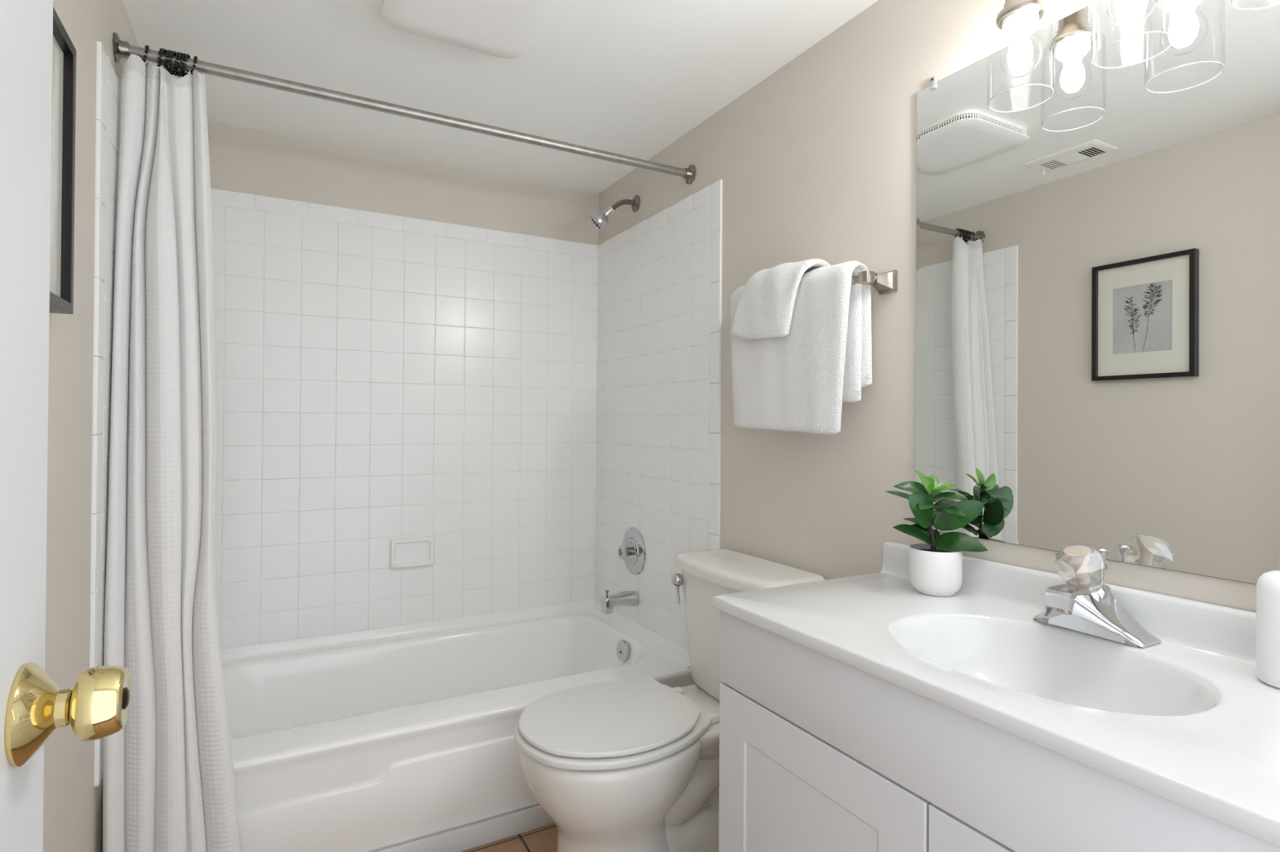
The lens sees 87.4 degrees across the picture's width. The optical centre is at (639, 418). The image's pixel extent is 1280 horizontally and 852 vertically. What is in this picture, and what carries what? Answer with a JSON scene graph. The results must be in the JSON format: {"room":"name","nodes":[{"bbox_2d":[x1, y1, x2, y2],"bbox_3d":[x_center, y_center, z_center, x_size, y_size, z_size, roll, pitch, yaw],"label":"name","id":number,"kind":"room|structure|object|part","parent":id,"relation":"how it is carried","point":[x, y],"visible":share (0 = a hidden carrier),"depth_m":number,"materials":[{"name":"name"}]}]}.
{"room":"bathroom","nodes":[
{"label":"bathroom","id":0,"kind":"room"},
{"bbox_2d":[42,0,145,851],"bbox_3d":[-0.878,0.083,0.867,0.108,2.070,2.866,1,0,-29],"label":"wall","id":1,"kind":"structure","parent":0,"point":[81,342],"depth_m":1.24,"materials":[{"name":"beige paint"}]},
{"bbox_2d":[48,6,76,314],"bbox_3d":[-0.826,-0.373,0.909,0.029,0.417,0.313,1,0,-29],"label":"picture frame","id":2,"kind":"object","parent":1,"relation":"attached to","point":[64,51],"visible":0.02,"depth_m":1.03,"materials":[{"name":"black paint"}]},
{"bbox_2d":[112,31,696,184],"bbox_3d":[-0.486,-0.798,1.810,1.487,0.065,0.065,1,0,-29],"label":"shower rod","id":3,"kind":"object","parent":1,"relation":"attached to","point":[122,49],"visible":0.99,"depth_m":1.71,"materials":[{"name":"metal"}]},
{"bbox_2d":[142,44,149,62],"bbox_3d":[-1.092,-0.798,1.476,0.041,0.054,0.014,0,0,41],"label":"curtain ring","id":4,"kind":"object","parent":3,"relation":"hanging from","point":[147,47],"visible":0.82,"depth_m":1.47,"materials":[{"name":"black"}]},
{"bbox_2d":[156,48,162,66],"bbox_3d":[-1.068,-0.797,1.489,0.014,0.054,0.041,1,0,-31],"label":"curtain ring","id":5,"kind":"object","parent":3,"relation":"hanging from","point":[160,49],"visible":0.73,"depth_m":1.48,"materials":[{"name":"black"}]},
{"bbox_2d":[159,48,166,67],"bbox_3d":[-1.063,-0.797,1.492,0.014,0.054,0.041,1,0,-21],"label":"curtain ring","id":6,"kind":"object","parent":3,"relation":"hanging from","point":[163,50],"visible":0.55,"depth_m":1.48,"materials":[{"name":"black"}]},
{"bbox_2d":[102,53,241,851],"bbox_3d":[-0.997,0.131,1.459,0.258,1.830,0.151,1,0,-29],"label":"shower curtain","id":7,"kind":"object","parent":6,"relation":"hanging from","point":[169,781],"visible":0.96,"depth_m":1.43,"materials":[{"name":"white fabric"}]},
{"bbox_2d":[163,49,169,69],"bbox_3d":[-1.057,-0.797,1.495,0.014,0.054,0.041,1,1,-31],"label":"curtain ring","id":8,"kind":"object","parent":3,"relation":"hanging from","point":[166,51],"visible":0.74,"depth_m":1.48,"materials":[{"name":"black"}]},
{"bbox_2d":[166,49,173,72],"bbox_3d":[-1.051,-0.797,1.498,0.014,0.054,0.040,1,0,-19],"label":"curtain ring","id":9,"kind":"object","parent":3,"relation":"hanging from","point":[171,51],"visible":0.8,"depth_m":1.48,"materials":[{"name":"black"}]},
{"bbox_2d":[168,50,176,75],"bbox_3d":[-1.047,-0.797,1.501,0.014,0.054,0.041,0,0,-19],"label":"curtain ring","id":10,"kind":"object","parent":3,"relation":"hanging from","point":[173,52],"visible":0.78,"depth_m":1.49,"materials":[{"name":"black"}]},
{"bbox_2d":[173,51,179,75],"bbox_3d":[-1.040,-0.797,1.504,0.015,0.054,0.040,1,0,-21],"label":"curtain ring","id":11,"kind":"object","parent":3,"relation":"hanging from","point":[175,68],"visible":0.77,"depth_m":1.49,"materials":[{"name":"black"}]},
{"bbox_2d":[176,52,182,76],"bbox_3d":[-1.035,-0.797,1.507,0.014,0.054,0.041,0,0,-18],"label":"curtain ring","id":12,"kind":"object","parent":3,"relation":"hanging from","point":[180,55],"visible":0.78,"depth_m":1.50,"materials":[{"name":"black"}]},
{"bbox_2d":[179,53,186,76],"bbox_3d":[-1.030,-0.797,1.510,0.014,0.054,0.040,1,0,-20],"label":"curtain ring","id":13,"kind":"object","parent":3,"relation":"hanging from","point":[182,57],"visible":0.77,"depth_m":1.50,"materials":[{"name":"black"}]},
{"bbox_2d":[182,53,190,76],"bbox_3d":[-1.025,-0.797,1.513,0.014,0.054,0.041,0,0,-18],"label":"curtain ring","id":14,"kind":"object","parent":3,"relation":"hanging from","point":[187,55],"visible":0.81,"depth_m":1.50,"materials":[{"name":"black"}]},
{"bbox_2d":[190,55,197,75],"bbox_3d":[-1.014,-0.797,1.519,0.014,0.054,0.041,1,0,-42],"label":"curtain ring","id":15,"kind":"object","parent":3,"relation":"hanging from","point":[195,58],"visible":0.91,"depth_m":1.51,"materials":[{"name":"black"}]},
{"bbox_2d":[207,120,599,649],"bbox_3d":[-0.851,0.093,2.456,1.488,2.070,0.108,1,0,-29],"label":"wall","id":16,"kind":"structure","parent":0,"point":[405,347],"depth_m":2.38,"materials":[{"name":"white tile"}]},
{"bbox_2d":[389,536,435,569],"bbox_3d":[-0.813,0.481,2.398,0.153,0.106,0.030,1,0,-29],"label":"soap dish","id":17,"kind":"object","parent":16,"relation":"attached to","point":[415,552],"visible":1,"depth_m":2.40,"materials":[{"name":"white ceramic"}]},
{"bbox_2d":[123,0,877,193],"bbox_3d":[-0.179,-0.996,1.255,1.688,0.100,2.866,1,0,-29],"label":"ceiling","id":18,"kind":"structure","parent":0,"point":[627,77],"depth_m":1.81,"materials":[{"name":"white paint"}]},
{"bbox_2d":[381,0,561,58],"bbox_3d":[-0.367,-0.927,1.465,0.338,0.035,0.380,1,0,-29],"label":"ceiling light","id":19,"kind":"object","parent":18,"relation":"attached to","point":[502,28],"visible":1,"depth_m":1.53,"materials":[{"name":"white plastic"}]},
{"bbox_2d":[462,823,557,851],"bbox_3d":[-0.193,1.175,1.241,1.688,0.100,2.866,1,0,-29],"label":"floor","id":20,"kind":"structure","parent":0,"point":[544,839],"depth_m":1.78,"materials":[{"name":"brown tile"}]},
{"bbox_2d":[221,600,693,851],"bbox_3d":[-0.651,0.932,2.078,1.476,0.390,0.751,1,0,-29],"label":"bathtub","id":21,"kind":"object","parent":20,"relation":"on","point":[371,740],"visible":0.67,"depth_m":1.87,"materials":[{"name":"white ceramic"}]},
{"bbox_3d":[-0.480,0.964,1.748,1.410,0.200,0.008,1,0,-29],"label":"apron panel","id":22,"kind":"part","parent":21,"relation":"part of","materials":[{"name":"white ceramic"}]},
{"bbox_2d":[375,804,554,851],"bbox_3d":[-0.469,1.097,1.743,1.488,0.058,0.016,1,0,-29],"label":"trim","id":23,"kind":"structure","parent":21,"relation":"attached to","point":[461,839],"depth_m":1.76,"materials":[{"name":"white wood"}]},
{"bbox_3d":[-0.061,0.827,2.382,0.020,0.077,0.077,1,0,-29],"label":"overflow plate","id":24,"kind":"part","parent":21,"relation":"part of","materials":[{"name":"silver metal"}]},
{"bbox_2d":[515,548,825,851],"bbox_3d":[0.045,0.753,1.622,0.697,0.755,0.430,1,0,-29],"label":"toilet","id":25,"kind":"object","parent":20,"relation":"on","point":[628,766],"visible":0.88,"depth_m":1.52,"materials":[{"name":"white ceramic"}]},
{"bbox_3d":[-0.078,0.697,1.569,0.412,0.012,0.368,1,0,-29],"label":"lid","id":26,"kind":"part","parent":25,"relation":"part of","materials":[{"name":"white plastic"}]},
{"bbox_3d":[-0.067,0.716,1.575,0.454,0.016,0.386,1,0,-29],"label":"seat","id":27,"kind":"part","parent":25,"relation":"part of","materials":[{"name":"white plastic"}]},
{"bbox_3d":[0.103,0.450,1.865,0.032,0.037,0.037,1,0,-29],"label":"flush lever","id":28,"kind":"part","parent":25,"relation":"part of","materials":[{"name":"silver metal"}]},
{"bbox_3d":[0.105,0.489,1.872,0.013,0.062,0.014,1,0,-29],"label":"lever arm","id":29,"kind":"part","parent":25,"relation":"part of","materials":[{"name":"silver metal"}]},
{"bbox_3d":[0.266,0.573,1.744,0.188,0.317,0.402,1,0,-29],"label":"tank","id":30,"kind":"part","parent":25,"relation":"part of","materials":[{"name":"white ceramic"}]},
{"bbox_3d":[0.263,0.396,1.743,0.205,0.036,0.430,1,0,-29],"label":"tank lid","id":31,"kind":"part","parent":25,"relation":"part of","materials":[{"name":"white ceramic"}]},
{"bbox_2d":[719,610,1279,851],"bbox_3d":[0.558,0.739,0.952,0.450,0.777,0.896,1,0,-29],"label":"vanity cabinet","id":32,"kind":"object","parent":20,"relation":"on","point":[819,752],"visible":0.52,"depth_m":0.90,"materials":[{"name":"white paint"}]},
{"bbox_3d":[0.260,0.758,1.045,0.018,0.540,0.445,1,0,-29],"label":"cabinet door","id":33,"kind":"part","parent":32,"relation":"part of","materials":[{"name":"white paint"}]},
{"bbox_3d":[0.477,0.757,0.652,0.018,0.540,0.446,1,0,-29],"label":"cabinet door","id":34,"kind":"part","parent":32,"relation":"part of","materials":[{"name":"white paint"}]},
{"bbox_2d":[711,541,1279,847],"bbox_3d":[0.555,0.360,0.953,0.467,0.192,0.906,1,0,-29],"label":"sink","id":35,"kind":"object","parent":32,"relation":"in","point":[1187,719],"visible":0.87,"depth_m":0.94,"materials":[{"name":"white ceramic"}]},
{"bbox_2d":[884,470,987,596],"bbox_3d":[0.558,0.215,1.274,0.177,0.231,0.107,0,0,0],"label":"potted plant","id":36,"kind":"object","parent":35,"relation":"on","point":[935,566],"visible":1,"depth_m":1.25,"materials":[{"name":"green plant"}]},
{"bbox_3d":[0.558,0.197,1.286,0.031,0.131,0.032,0,0,15],"label":"stem","id":37,"kind":"part","parent":36,"relation":"part of","materials":[{"name":"green plant"}]},
{"bbox_3d":[0.563,0.288,1.275,0.094,0.084,0.094,1,0,-29],"label":"pot","id":38,"kind":"part","parent":36,"relation":"part of","materials":[{"name":"white ceramic"}]},
{"bbox_2d":[1033,543,1161,648],"bbox_3d":[0.677,0.260,1.025,0.130,0.138,0.157,1,0,-29],"label":"faucet","id":39,"kind":"object","parent":35,"relation":"on","point":[1084,604],"visible":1,"depth_m":1.00,"materials":[{"name":"silver metal"}]},
{"bbox_3d":[0.669,0.224,1.017,0.068,0.065,0.070,1,0,-29],"label":"handle knob","id":40,"kind":"part","parent":39,"relation":"part of","materials":[{"name":"clear plastic"}]},
{"bbox_3d":[0.725,0.257,1.051,0.008,0.077,0.005,1,0,-29],"label":"popup rod","id":41,"kind":"part","parent":39,"relation":"part of","materials":[{"name":"silver metal"}]},
{"bbox_3d":[0.726,0.214,1.052,0.017,0.022,0.017,1,0,-29],"label":"popup pull","id":42,"kind":"part","parent":39,"relation":"part of","materials":[{"name":"silver metal"}]},
{"bbox_2d":[1256,570,1279,688],"bbox_3d":[0.813,0.233,0.827,0.084,0.192,0.072,1,0,-29],"label":"soap dispenser","id":43,"kind":"object","parent":35,"relation":"on","point":[1268,585],"visible":1,"depth_m":0.82,"materials":[{"name":"white plastic"}]},
{"bbox_2d":[595,0,1256,684],"bbox_3d":[0.506,0.097,1.629,0.108,2.070,2.866,1,0,-29],"label":"wall","id":44,"kind":"structure","parent":0,"point":[817,159],"depth_m":1.79,"materials":[{"name":"beige paint"}]},
{"bbox_2d":[590,195,639,231],"bbox_3d":[-0.097,-0.761,2.466,0.182,0.146,0.072,1,0,-21],"label":"showerhead","id":45,"kind":"object","parent":44,"relation":"attached to","point":[600,219],"visible":1,"depth_m":2.44,"materials":[{"name":"silver metal"}]},
{"bbox_3d":[-0.065,-0.786,2.466,0.105,0.056,0.019,1,0,-29],"label":"arm","id":46,"kind":"part","parent":45,"relation":"part of","materials":[{"name":"silver metal"}]},
{"bbox_2d":[600,590,639,614],"bbox_3d":[-0.074,0.656,2.423,0.132,0.080,0.057,1,0,-29],"label":"tub spout","id":47,"kind":"object","parent":44,"relation":"attached to","point":[626,598],"visible":1,"depth_m":2.40,"materials":[{"name":"silver metal"}]},
{"bbox_2d":[617,527,645,575],"bbox_3d":[-0.047,0.487,2.452,0.060,0.173,0.173,1,0,-29],"label":"shower valve","id":48,"kind":"object","parent":44,"relation":"attached to","point":[633,548],"visible":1,"depth_m":2.44,"materials":[{"name":"silver metal"}]},
{"bbox_3d":[-0.041,0.487,2.455,0.024,0.031,0.031,1,0,-29],"label":"stem","id":49,"kind":"part","parent":48,"relation":"part of","materials":[{"name":"silver metal"}]},
{"bbox_2d":[728,270,897,302],"bbox_3d":[0.398,-0.306,1.651,0.081,0.062,0.511,1,0,-29],"label":"towel bar","id":50,"kind":"object","parent":44,"relation":"attached to","point":[886,282],"visible":0.44,"depth_m":1.44,"materials":[{"name":"silver metal"}]},
{"bbox_2d":[728,261,871,434],"bbox_3d":[0.374,-0.163,1.638,0.088,0.396,0.433,1,0,-29],"label":"bath towel","id":51,"kind":"object","parent":50,"relation":"hanging from","point":[801,380],"visible":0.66,"depth_m":1.52,"materials":[{"name":"white fabric"}]},
{"bbox_2d":[730,258,830,339],"bbox_3d":[0.358,-0.288,1.668,0.134,0.190,0.284,1,0,-29],"label":"hand towel","id":52,"kind":"object","parent":51,"relation":"on","point":[764,309],"visible":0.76,"depth_m":1.62,"materials":[{"name":"white fabric"}]},
{"bbox_3d":[0.486,-0.303,1.435,0.025,0.025,0.025,1,0,-29],"label":"post","id":53,"kind":"part","parent":50,"relation":"part of","materials":[{"name":"silver metal"}]},
{"bbox_2d":[880,541,1256,666],"bbox_3d":[0.747,0.299,1.058,0.032,0.067,0.904,1,0,-29],"label":"backsplash","id":54,"kind":"structure","parent":44,"relation":"attached to","point":[1223,632],"depth_m":1.01,"materials":[{"name":"white stone"}]},
{"bbox_2d":[915,0,1279,584],"bbox_3d":[0.772,-0.236,1.046,0.010,0.925,0.809,1,0,-29],"label":"wall mirror","id":55,"kind":"object","parent":44,"relation":"attached to","point":[1098,261],"visible":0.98,"depth_m":1.07,"materials":[{"name":"silver mirror"}]},
{"bbox_2d":[986,0,1279,112],"bbox_3d":[0.737,-0.727,0.990,0.133,0.377,0.520,1,0,-29],"label":"vanity light","id":56,"kind":"object","parent":44,"relation":"attached to","point":[1017,19],"visible":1,"depth_m":1.11,"materials":[{"name":"clear glass"}]},
{"bbox_3d":[0.641,-0.659,1.128,0.055,0.034,0.055,1,0,-29],"label":"light bulb","id":57,"kind":"part","parent":56,"relation":"part of","materials":[{"name":"white glass"}]},
{"bbox_3d":[0.641,-0.610,1.128,0.098,0.140,0.098,1,0,-29],"label":"lamp shade","id":58,"kind":"part","parent":56,"relation":"part of","materials":[{"name":"clear glass"}]},
{"bbox_3d":[0.721,-0.610,0.981,0.098,0.140,0.098,1,0,-29],"label":"lamp shade","id":59,"kind":"part","parent":56,"relation":"part of","materials":[{"name":"clear glass"}]},
{"bbox_3d":[0.462,0.086,0.071,1.488,2.070,0.120,1,0,-29],"label":"wall","id":60,"kind":"structure","parent":0,"visible":0},
{"bbox_2d":[0,0,130,851],"bbox_3d":[-0.255,0.112,0.185,0.093,1.988,0.720,1,0,-29],"label":"door","id":61,"kind":"structure","parent":60,"relation":"in","point":[33,706],"depth_m":0.44,"materials":[{"name":"white paint"}]},
{"bbox_3d":[-0.400,0.197,0.452,0.026,0.065,0.065,1,0,-29],"label":"knob","id":62,"kind":"part","parent":61,"relation":"part of","materials":[{"name":"gold metal"}]}
]}

